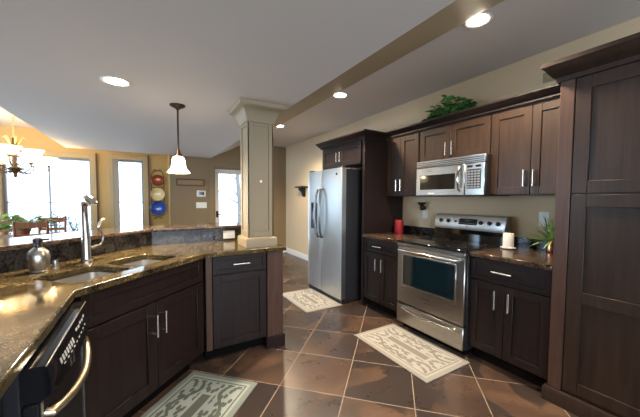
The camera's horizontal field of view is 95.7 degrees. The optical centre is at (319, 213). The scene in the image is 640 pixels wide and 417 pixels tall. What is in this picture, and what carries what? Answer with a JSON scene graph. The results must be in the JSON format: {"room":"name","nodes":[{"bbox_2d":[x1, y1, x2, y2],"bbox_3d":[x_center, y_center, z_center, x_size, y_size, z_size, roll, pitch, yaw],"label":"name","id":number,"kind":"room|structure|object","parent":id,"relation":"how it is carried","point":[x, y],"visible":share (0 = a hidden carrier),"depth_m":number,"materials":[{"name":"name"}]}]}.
{"room":"kitchen","nodes":[
{"label":"kitchen","id":0,"kind":"room"},
{"bbox_2d":[0,125,168,234],"bbox_3d":[-5.715,-0.225,5.373,5.150,2.740,0.280,-1,3,-31],"label":"wall","id":1,"kind":"structure","parent":0,"point":[34,139],"depth_m":5.93,"materials":[{"name":"yellow paint"}]},
{"bbox_2d":[0,150,98,234],"bbox_3d":[-5.210,-0.338,5.591,1.525,1.750,0.250,-1,3,-31],"label":"window","id":2,"kind":"structure","parent":1,"relation":"in","point":[93,178],"depth_m":5.72,"materials":[{"name":"grey paint"}]},
{"bbox_2d":[107,154,149,227],"bbox_3d":[-4.107,-0.379,6.244,0.770,1.780,0.250,-1,3,-31],"label":"window","id":3,"kind":"structure","parent":1,"relation":"in","point":[113,163],"depth_m":6.14,"materials":[{"name":"grey paint"}]},
{"bbox_2d":[151,169,164,218],"bbox_3d":[-3.593,-0.438,6.423,0.252,1.098,0.051,-1,3,-31],"label":"plate rack","id":4,"kind":"object","parent":1,"relation":"attached to","point":[154,169],"visible":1,"depth_m":6.40,"materials":[{"name":"brown metal"}]},
{"bbox_2d":[151,175,163,185],"bbox_3d":[-3.591,-0.740,6.407,0.250,0.250,0.029,-1,3,-31],"label":"plate","id":5,"kind":"object","parent":4,"relation":"in","point":[157,180],"visible":1,"depth_m":6.41,"materials":[{"name":"red ceramic"}]},
{"bbox_2d":[150,202,165,214],"bbox_3d":[-3.594,-0.131,6.437,0.300,0.300,0.029,-1,3,-31],"label":"plate","id":6,"kind":"object","parent":4,"relation":"in","point":[158,208],"visible":1,"depth_m":6.44,"materials":[{"name":"blue ceramic"}]},
{"bbox_2d":[151,188,164,200],"bbox_3d":[-3.592,-0.435,6.422,0.280,0.280,0.029,-1,3,-31],"label":"plate","id":7,"kind":"object","parent":4,"relation":"in","point":[158,194],"visible":1,"depth_m":6.42,"materials":[{"name":"beige ceramic"}]},
{"bbox_2d":[168,155,169,224],"bbox_3d":[-3.321,-0.267,6.501,0.120,2.740,0.780,-1,3,-31],"label":"wall","id":8,"kind":"structure","parent":0,"point":[168,155],"depth_m":6.34,"materials":[{"name":"yellow paint"}]},
{"bbox_2d":[169,146,285,245],"bbox_3d":[-1.953,-0.273,6.771,2.750,2.740,0.150,-1,3,-31],"label":"wall","id":9,"kind":"structure","parent":0,"point":[183,199],"depth_m":6.34,"materials":[{"name":"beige paint"}]},
{"bbox_2d":[176,179,203,185],"bbox_3d":[-2.758,-0.668,6.172,0.550,0.144,0.022,-1,3,-31],"label":"wall sign","id":10,"kind":"object","parent":9,"relation":"attached to","point":[179,182],"visible":1,"depth_m":6.16,"materials":[{"name":"brown wood"}]},
{"bbox_2d":[196,202,206,207],"bbox_3d":[-2.579,-0.192,6.310,0.205,0.110,0.010,-1,3,-31],"label":"light switch","id":11,"kind":"object","parent":9,"relation":"attached to","point":[198,204],"visible":1,"depth_m":6.31,"materials":[{"name":"white plastic"}]},
{"bbox_2d":[197,190,205,196],"bbox_3d":[-2.573,-0.438,6.291,0.184,0.136,0.028,-1,3,-31],"label":"thermostat","id":12,"kind":"object","parent":9,"relation":"attached to","point":[199,193],"visible":1,"depth_m":6.28,"materials":[{"name":"white plastic"}]},
{"bbox_2d":[208,161,240,222],"bbox_3d":[-1.991,-0.081,6.736,1.140,2.160,0.168,-1,3,-31],"label":"door","id":13,"kind":"structure","parent":9,"relation":"in","point":[214,173],"depth_m":6.49,"materials":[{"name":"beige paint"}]},
{"bbox_2d":[0,0,639,157],"bbox_3d":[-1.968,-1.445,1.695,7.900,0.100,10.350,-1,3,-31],"label":"ceiling","id":14,"kind":"structure","parent":0,"point":[518,30],"depth_m":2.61,"materials":[{"name":"paint"}]},
{"bbox_2d":[0,111,58,177],"bbox_3d":[-4.610,-1.041,4.368,0.986,0.998,0.963,-1,3,-31],"label":"chandelier","id":15,"kind":"object","parent":14,"relation":"hanging from","point":[33,158],"visible":0.94,"depth_m":4.35,"materials":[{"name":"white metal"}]},
{"bbox_2d":[99,76,131,86],"bbox_3d":[-1.460,-0.946,2.075,0.190,0.008,0.190,-1,3,-31],"label":"recessed light","id":16,"kind":"object","parent":14,"relation":"in","point":[111,80],"visible":1,"depth_m":2.07,"materials":[{"name":"white paint"}]},
{"bbox_2d":[167,103,189,173],"bbox_3d":[-1.280,-0.673,2.616,0.192,0.604,0.192,-1,3,-31],"label":"pendant lamp","id":17,"kind":"object","parent":14,"relation":"hanging from","point":[178,166],"visible":1,"depth_m":2.59,"materials":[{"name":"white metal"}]},
{"bbox_2d":[174,150,182,156],"bbox_3d":[-1.281,-0.545,2.622,0.068,0.062,0.068,-1,3,-31],"label":"socket","id":18,"kind":"object","parent":17,"relation":"attached to","point":[177,154],"depth_m":2.60,"materials":[{"name":"brown metal"}]},
{"bbox_2d":[333,92,347,97],"bbox_3d":[0.249,-1.473,3.602,0.190,0.008,0.190,-1,3,-31],"label":"recessed light","id":19,"kind":"object","parent":14,"relation":"in","point":[340,94],"visible":0.91,"depth_m":3.61,"materials":[{"name":"white paint"}]},
{"bbox_2d":[463,12,492,27],"bbox_3d":[1.139,-1.393,2.090,0.190,0.008,0.190,-1,3,-31],"label":"recessed light","id":20,"kind":"object","parent":14,"relation":"in","point":[483,18],"visible":0.85,"depth_m":2.09,"materials":[{"name":"white paint"}]},
{"bbox_2d":[132,252,577,416],"bbox_3d":[-1.945,1.295,1.766,7.600,0.100,9.900,-1,3,-31],"label":"floor","id":21,"kind":"structure","parent":0,"point":[322,369],"depth_m":2.18,"materials":[{"name":"tile"}]},
{"bbox_2d":[0,217,22,231],"bbox_3d":[-5.089,0.574,4.652,0.380,1.022,0.449,-1,3,-31],"label":"dining chair","id":22,"kind":"object","parent":21,"relation":"on","point":[3,230],"visible":0.03,"depth_m":4.79,"materials":[{"name":"brown wood"}]},
{"bbox_2d":[12,220,49,237],"bbox_3d":[-4.189,0.597,4.292,0.380,1.022,0.449,-1,3,-31],"label":"dining chair","id":23,"kind":"object","parent":21,"relation":"on","point":[19,225],"visible":0.26,"depth_m":4.08,"materials":[{"name":"brown wood"}]},
{"bbox_2d":[0,232,65,238],"bbox_3d":[-4.646,0.720,4.498,1.240,0.750,0.760,-1,3,-31],"label":"dining table","id":24,"kind":"object","parent":21,"relation":"on","point":[9,235],"visible":0.02,"depth_m":4.56,"materials":[{"name":"brown wood"}]},
{"bbox_2d":[0,211,58,234],"bbox_3d":[-4.548,0.152,4.369,0.931,0.400,0.713,-1,3,-31],"label":"potted plant","id":25,"kind":"object","parent":24,"relation":"on","point":[24,231],"visible":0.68,"depth_m":4.34,"materials":[{"name":"green plant"}]},
{"bbox_2d":[1,301,91,416],"bbox_3d":[-1.177,0.853,0.958,0.666,0.870,0.600,-1,3,-31],"label":"dishwasher","id":26,"kind":"object","parent":21,"relation":"on","point":[51,383],"visible":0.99,"depth_m":0.93,"materials":[{"name":"black metal"}]},
{"bbox_2d":[1,375,22,416],"bbox_3d":[-1.223,0.805,0.929,0.560,0.770,0.600,-1,3,-31],"label":"base cabinet","id":27,"kind":"object","parent":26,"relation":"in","point":[12,400],"depth_m":0.79,"materials":[{"name":"black wood"}]},
{"bbox_2d":[38,216,66,232],"bbox_3d":[-4.598,0.562,4.942,0.380,1.022,0.449,-1,3,-31],"label":"dining chair","id":28,"kind":"object","parent":21,"relation":"on","point":[61,219],"visible":0.19,"depth_m":5.12,"materials":[{"name":"brown wood"}]},
{"bbox_2d":[72,259,203,416],"bbox_3d":[-1.286,0.802,1.933,0.594,0.875,0.932,1,3,14],"label":"base cabinet","id":29,"kind":"object","parent":21,"relation":"on","point":[144,333],"visible":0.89,"depth_m":1.76,"materials":[{"name":"brown wood"}]},
{"bbox_2d":[0,240,285,398],"bbox_3d":[-0.770,0.372,1.419,2.045,0.040,2.890,-1,3,-31],"label":"countertop","id":30,"kind":"structure","parent":29,"relation":"on","point":[31,304],"depth_m":1.43,"materials":[{"name":"brown stone"}]},
{"bbox_2d":[26,238,50,272],"bbox_3d":[-1.626,0.237,1.673,0.104,0.196,0.104,-1,3,-31],"label":"soap dispenser","id":31,"kind":"object","parent":30,"relation":"on","point":[38,257],"visible":1,"depth_m":1.65,"materials":[{"name":"metal"}]},
{"bbox_2d":[51,259,59,268],"bbox_3d":[-1.618,0.305,1.772,0.038,0.050,0.038,-1,3,-31],"label":"air gap cap","id":32,"kind":"object","parent":30,"relation":"on","point":[55,263],"visible":1,"depth_m":1.76,"materials":[{"name":"silver metal"}]},
{"bbox_2d":[79,194,105,262],"bbox_3d":[-1.539,0.096,1.948,0.122,0.452,0.210,-1,3,-24],"label":"faucet","id":33,"kind":"object","parent":30,"relation":"on","point":[87,200],"visible":1,"depth_m":1.92,"materials":[{"name":"silver metal"}]},
{"bbox_2d":[51,259,162,282],"bbox_3d":[-1.295,0.456,1.852,0.344,0.174,0.754,1,3,14],"label":"sink","id":34,"kind":"object","parent":30,"relation":"in","point":[86,276],"visible":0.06,"depth_m":1.84,"materials":[{"name":"silver metal"}]},
{"bbox_2d":[228,97,285,247],"bbox_3d":[-0.589,-0.343,2.699,0.416,1.265,0.416,-1,3,-31],"label":"column","id":35,"kind":"structure","parent":30,"relation":"on","point":[256,119],"depth_m":2.60,"materials":[{"name":"paint"}]},
{"bbox_2d":[140,371,257,416],"bbox_3d":[-0.826,1.246,1.751,0.550,0.010,0.880,1,3,14],"label":"rug","id":36,"kind":"object","parent":21,"relation":"on","point":[199,394],"visible":1,"depth_m":1.94,"materials":[{"name":"beige fabric"}]},
{"bbox_2d":[202,251,284,358],"bbox_3d":[-0.767,0.765,2.749,0.680,0.875,0.644,-1,3,-31],"label":"base cabinet","id":37,"kind":"object","parent":21,"relation":"on","point":[243,294],"visible":0.8,"depth_m":2.50,"materials":[{"name":"brown wood"}]},
{"bbox_2d":[283,288,341,312],"bbox_3d":[-0.140,1.145,3.894,0.520,0.010,0.800,-1,3,-31],"label":"rug","id":38,"kind":"object","parent":21,"relation":"on","point":[309,300],"visible":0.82,"depth_m":3.83,"materials":[{"name":"beige fabric"}]},
{"bbox_2d":[308,166,362,303],"bbox_3d":[0.372,0.253,4.221,0.940,1.765,0.885,-1,3,-31],"label":"refrigerator","id":39,"kind":"object","parent":21,"relation":"on","point":[335,194],"visible":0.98,"depth_m":3.80,"materials":[{"name":"silver metal"}]},
{"bbox_2d":[364,238,397,317],"bbox_3d":[0.981,0.735,3.547,0.718,0.875,0.635,-1,3,-31],"label":"base cabinet","id":40,"kind":"object","parent":21,"relation":"on","point":[380,257],"visible":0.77,"depth_m":3.38,"materials":[{"name":"brown wood"}]},
{"bbox_2d":[362,231,434,242],"bbox_3d":[0.991,0.278,3.530,0.710,0.040,0.635,-1,3,-31],"label":"countertop","id":41,"kind":"structure","parent":40,"relation":"on","point":[392,237],"depth_m":3.47,"materials":[{"name":"brown stone"}]},
{"bbox_2d":[394,219,403,232],"bbox_3d":[1.022,0.158,3.757,0.116,0.178,0.116,-1,3,-31],"label":"candle","id":42,"kind":"object","parent":41,"relation":"on","point":[398,223],"visible":0.97,"depth_m":3.71,"materials":[{"name":"red wax"}]},
{"bbox_2d":[361,138,402,304],"bbox_3d":[0.831,0.098,3.822,0.680,2.120,0.040,-1,3,-31],"label":"panel","id":43,"kind":"object","parent":21,"relation":"on","point":[379,211],"visible":0.48,"depth_m":3.70,"materials":[{"name":"brown wood"}]},
{"bbox_2d":[355,323,469,382],"bbox_3d":[0.787,1.212,2.626,0.530,0.010,0.870,-1,3,-31],"label":"rug","id":44,"kind":"object","parent":21,"relation":"on","point":[422,358],"visible":1,"depth_m":2.53,"materials":[{"name":"beige fabric"}]},
{"bbox_2d":[397,213,510,354],"bbox_3d":[1.287,0.611,2.906,0.780,1.190,0.760,-1,3,-31],"label":"range","id":45,"kind":"object","parent":21,"relation":"on","point":[433,285],"visible":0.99,"depth_m":2.73,"materials":[{"name":"silver metal"}]},
{"bbox_2d":[397,237,502,252],"bbox_3d":[1.272,0.294,2.880,0.620,0.020,0.760,-1,3,-31],"label":"cooktop","id":46,"kind":"object","parent":45,"relation":"in","point":[441,244],"depth_m":2.80,"materials":[{"name":"black glass"}]},
{"bbox_2d":[468,257,551,387],"bbox_3d":[1.680,0.797,2.369,0.718,0.875,0.575,-1,3,-31],"label":"base cabinet","id":47,"kind":"object","parent":21,"relation":"on","point":[510,304],"visible":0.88,"depth_m":2.17,"materials":[{"name":"brown wood"}]},
{"bbox_2d":[469,246,552,270],"bbox_3d":[1.692,0.340,2.349,0.710,0.040,0.578,-1,3,-31],"label":"countertop","id":48,"kind":"structure","parent":47,"relation":"on","point":[523,256],"depth_m":2.25,"materials":[{"name":"brown stone"}]},
{"bbox_2d":[500,233,515,249],"bbox_3d":[1.670,0.234,2.568,0.124,0.150,0.124,-1,3,-31],"label":"candle","id":49,"kind":"object","parent":48,"relation":"on","point":[508,238],"visible":1,"depth_m":2.54,"materials":[{"name":"white wax"}]},
{"bbox_2d":[516,216,553,252],"bbox_3d":[1.826,0.160,2.379,0.372,0.319,0.462,-1,3,-31],"label":"potted plant","id":50,"kind":"object","parent":48,"relation":"on","point":[549,237],"visible":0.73,"depth_m":2.37,"materials":[{"name":"green plant"}]},
{"bbox_2d":[540,32,639,416],"bbox_3d":[2.041,0.160,1.675,0.778,2.221,1.083,-1,3,-31],"label":"pantry cabinet","id":51,"kind":"object","parent":21,"relation":"on","point":[594,355],"visible":1,"depth_m":1.73,"materials":[{"name":"brown wood"}]},
{"bbox_2d":[286,16,639,254],"bbox_3d":[1.562,-0.087,3.396,0.150,2.740,9.550,-1,3,-31],"label":"wall","id":52,"kind":"structure","parent":0,"point":[525,75],"depth_m":3.21,"materials":[{"name":"beige paint"}]},
{"bbox_2d":[286,248,307,260],"bbox_3d":[-0.152,0.978,6.171,0.014,0.120,2.830,-1,3,-31],"label":"baseboard","id":53,"kind":"structure","parent":52,"relation":"attached to","point":[290,251],"depth_m":6.79,"materials":[{"name":"white paint"}]},
{"bbox_2d":[295,186,307,196],"bbox_3d":[-0.418,-0.493,6.419,0.160,0.230,0.340,-1,3,-31],"label":"wall shelf","id":54,"kind":"object","parent":52,"relation":"attached to","point":[302,189],"visible":1,"depth_m":6.39,"materials":[{"name":"black plastic"}]},
{"bbox_2d":[316,129,387,169],"bbox_3d":[0.552,-0.860,4.186,0.750,0.395,1.174,-1,3,-31],"label":"upper cabinet","id":55,"kind":"object","parent":52,"relation":"attached to","point":[346,150],"visible":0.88,"depth_m":3.91,"materials":[{"name":"brown wood"}]},
{"bbox_2d":[385,130,420,195],"bbox_3d":[1.113,-0.596,3.615,0.368,0.750,0.540,-1,3,-31],"label":"upper cabinet","id":56,"kind":"object","parent":52,"relation":"attached to","point":[402,151],"visible":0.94,"depth_m":3.52,"materials":[{"name":"brown wood"}]},
{"bbox_2d":[403,225,434,234],"bbox_3d":[1.288,0.209,3.702,0.020,0.085,0.635,-1,3,-31],"label":"backsplash","id":57,"kind":"structure","parent":52,"relation":"attached to","point":[414,229],"depth_m":3.71,"materials":[{"name":"black stone"}]},
{"bbox_2d":[422,209,427,217],"bbox_3d":[1.322,-0.006,3.647,0.009,0.120,0.080,-1,3,-31],"label":"outlet","id":58,"kind":"object","parent":52,"relation":"attached to","point":[425,212],"visible":0.93,"depth_m":3.64,"materials":[{"name":"white plastic"}]},
{"bbox_2d":[417,202,425,209],"bbox_3d":[1.268,-0.095,3.611,0.112,0.100,0.104,-1,3,-31],"label":"wall shelf","id":59,"kind":"object","parent":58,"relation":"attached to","point":[422,207],"visible":1,"depth_m":3.59,"materials":[{"name":"brown metal"}]},
{"bbox_2d":[420,112,493,161],"bbox_3d":[1.458,-0.753,3.026,0.368,0.375,0.800,-1,3,-31],"label":"upper cabinet","id":60,"kind":"object","parent":52,"relation":"attached to","point":[470,136],"visible":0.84,"depth_m":2.90,"materials":[{"name":"brown wood"}]},
{"bbox_2d":[421,95,476,121],"bbox_3d":[1.405,-1.120,3.178,0.275,0.346,0.719,-1,3,-31],"label":"greenery","id":61,"kind":"object","parent":60,"relation":"on","point":[438,111],"visible":0.52,"depth_m":3.13,"materials":[{"name":"green plant"}]},
{"bbox_2d":[416,153,507,196],"bbox_3d":[1.423,-0.370,2.990,0.480,0.378,0.765,-1,3,-31],"label":"microwave","id":62,"kind":"object","parent":60,"relation":"attached to","point":[464,176],"visible":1,"depth_m":2.81,"materials":[{"name":"silver metal"}]},
{"bbox_2d":[386,84,560,138],"bbox_3d":[1.337,-0.964,2.893,0.052,0.078,1.975,-1,3,-31],"label":"crown molding","id":63,"kind":"structure","parent":60,"relation":"attached to","point":[553,90],"depth_m":2.62,"materials":[{"name":"brown wood"}]},
{"bbox_2d":[490,96,559,195],"bbox_3d":[1.824,-0.533,2.416,0.368,0.750,0.630,-1,3,-31],"label":"upper cabinet","id":64,"kind":"object","parent":52,"relation":"attached to","point":[524,150],"visible":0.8,"depth_m":2.37,"materials":[{"name":"brown wood"}]},
{"bbox_2d":[514,236,547,249],"bbox_3d":[1.989,0.271,2.521,0.020,0.085,0.578,-1,3,-31],"label":"backsplash","id":65,"kind":"structure","parent":52,"relation":"attached to","point":[518,241],"depth_m":2.64,"materials":[{"name":"black stone"}]},
{"bbox_2d":[539,212,549,225],"bbox_3d":[1.972,0.046,2.552,0.009,0.125,0.080,-1,3,-31],"label":"outlet","id":66,"kind":"object","parent":52,"relation":"attached to","point":[541,214],"visible":0.77,"depth_m":2.55,"materials":[{"name":"white plastic"}]},
{"bbox_2d":[543,73,554,83],"bbox_3d":[1.978,-1.182,2.491,0.012,0.090,0.110,-1,3,-31],"label":"air vent","id":67,"kind":"object","parent":52,"relation":"in","point":[546,78],"visible":0.48,"depth_m":2.51,"materials":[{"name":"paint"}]},
{"bbox_3d":[-1.803,0.713,2.016,1.102,1.040,1.122,-1,3,-31],"label":"wall","id":68,"kind":"structure","parent":0,"visible":0},
{"bbox_2d":[0,232,151,273],"bbox_3d":[-1.718,0.258,1.965,0.020,0.125,1.417,1,3,14],"label":"backsplash","id":69,"kind":"structure","parent":68,"relation":"attached to","point":[13,260],"depth_m":2.00,"materials":[{"name":"black stone"}]},
{"bbox_3d":[-1.148,0.669,2.986,1.100,1.040,0.120,-1,3,-31],"label":"wall","id":70,"kind":"structure","parent":0,"visible":0},
{"bbox_2d":[0,222,240,251],"bbox_3d":[-1.506,0.203,1.515,1.520,0.030,4.079,1,3,5],"label":"bar","id":71,"kind":"object","parent":70,"relation":"on","point":[7,244],"visible":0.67,"depth_m":2.29,"materials":[{"name":"brown stone"}]},
{"bbox_2d":[151,228,240,244],"bbox_3d":[-1.091,0.214,2.914,1.056,0.125,0.020,-1,3,-31],"label":"backsplash","id":72,"kind":"structure","parent":70,"relation":"attached to","point":[186,236],"depth_m":2.79,"materials":[{"name":"black stone"}]},
{"bbox_2d":[201,231,218,239],"bbox_3d":[-1.091,0.221,2.873,0.159,0.086,0.050,-1,3,-31],"label":"outlet","id":73,"kind":"object","parent":72,"relation":"attached to","point":[204,235],"visible":1,"depth_m":2.88,"materials":[{"name":"black plastic"}]},
{"bbox_2d":[223,230,234,238],"bbox_3d":[-0.937,0.214,2.989,0.118,0.082,0.009,-1,3,-31],"label":"outlet","id":74,"kind":"object","parent":72,"relation":"attached to","point":[226,234],"visible":1,"depth_m":2.99,"materials":[{"name":"white plastic"}]},
{"label":"outside","id":75,"kind":"structure","parent":0,"visible":0},
{"bbox_2d":[10,213,236,233],"bbox_3d":[-8.757,0.678,16.780,26.000,0.180,22.300,-1,3,-31],"label":"ground","id":76,"kind":"structure","parent":75,"point":[127,220],"depth_m":19.27,"materials":[{"name":"white"}]},
{"bbox_2d":[42,206,63,232],"bbox_3d":[-7.296,0.410,7.899,0.961,1.258,0.634,1,3,7],"label":"shrub","id":77,"kind":"object","parent":76,"relation":"on","point":[54,214],"visible":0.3,"depth_m":7.87,"materials":[{"name":"grey plant"}]},
{"bbox_2d":[62,214,90,231],"bbox_3d":[-5.969,0.540,7.210,1.027,1.080,0.662,-1,3,-22],"label":"shrub","id":78,"kind":"object","parent":76,"relation":"on","point":[71,224],"visible":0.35,"depth_m":7.08,"materials":[{"name":"grey plant"}]},
{"bbox_2d":[219,174,240,221],"bbox_3d":[-2.878,-0.754,10.130,1.509,3.406,0.208,-1,3,-31],"label":"tree","id":79,"kind":"object","parent":76,"relation":"on","point":[238,187],"visible":0.53,"depth_m":10.09,"materials":[{"name":"grey plant"}]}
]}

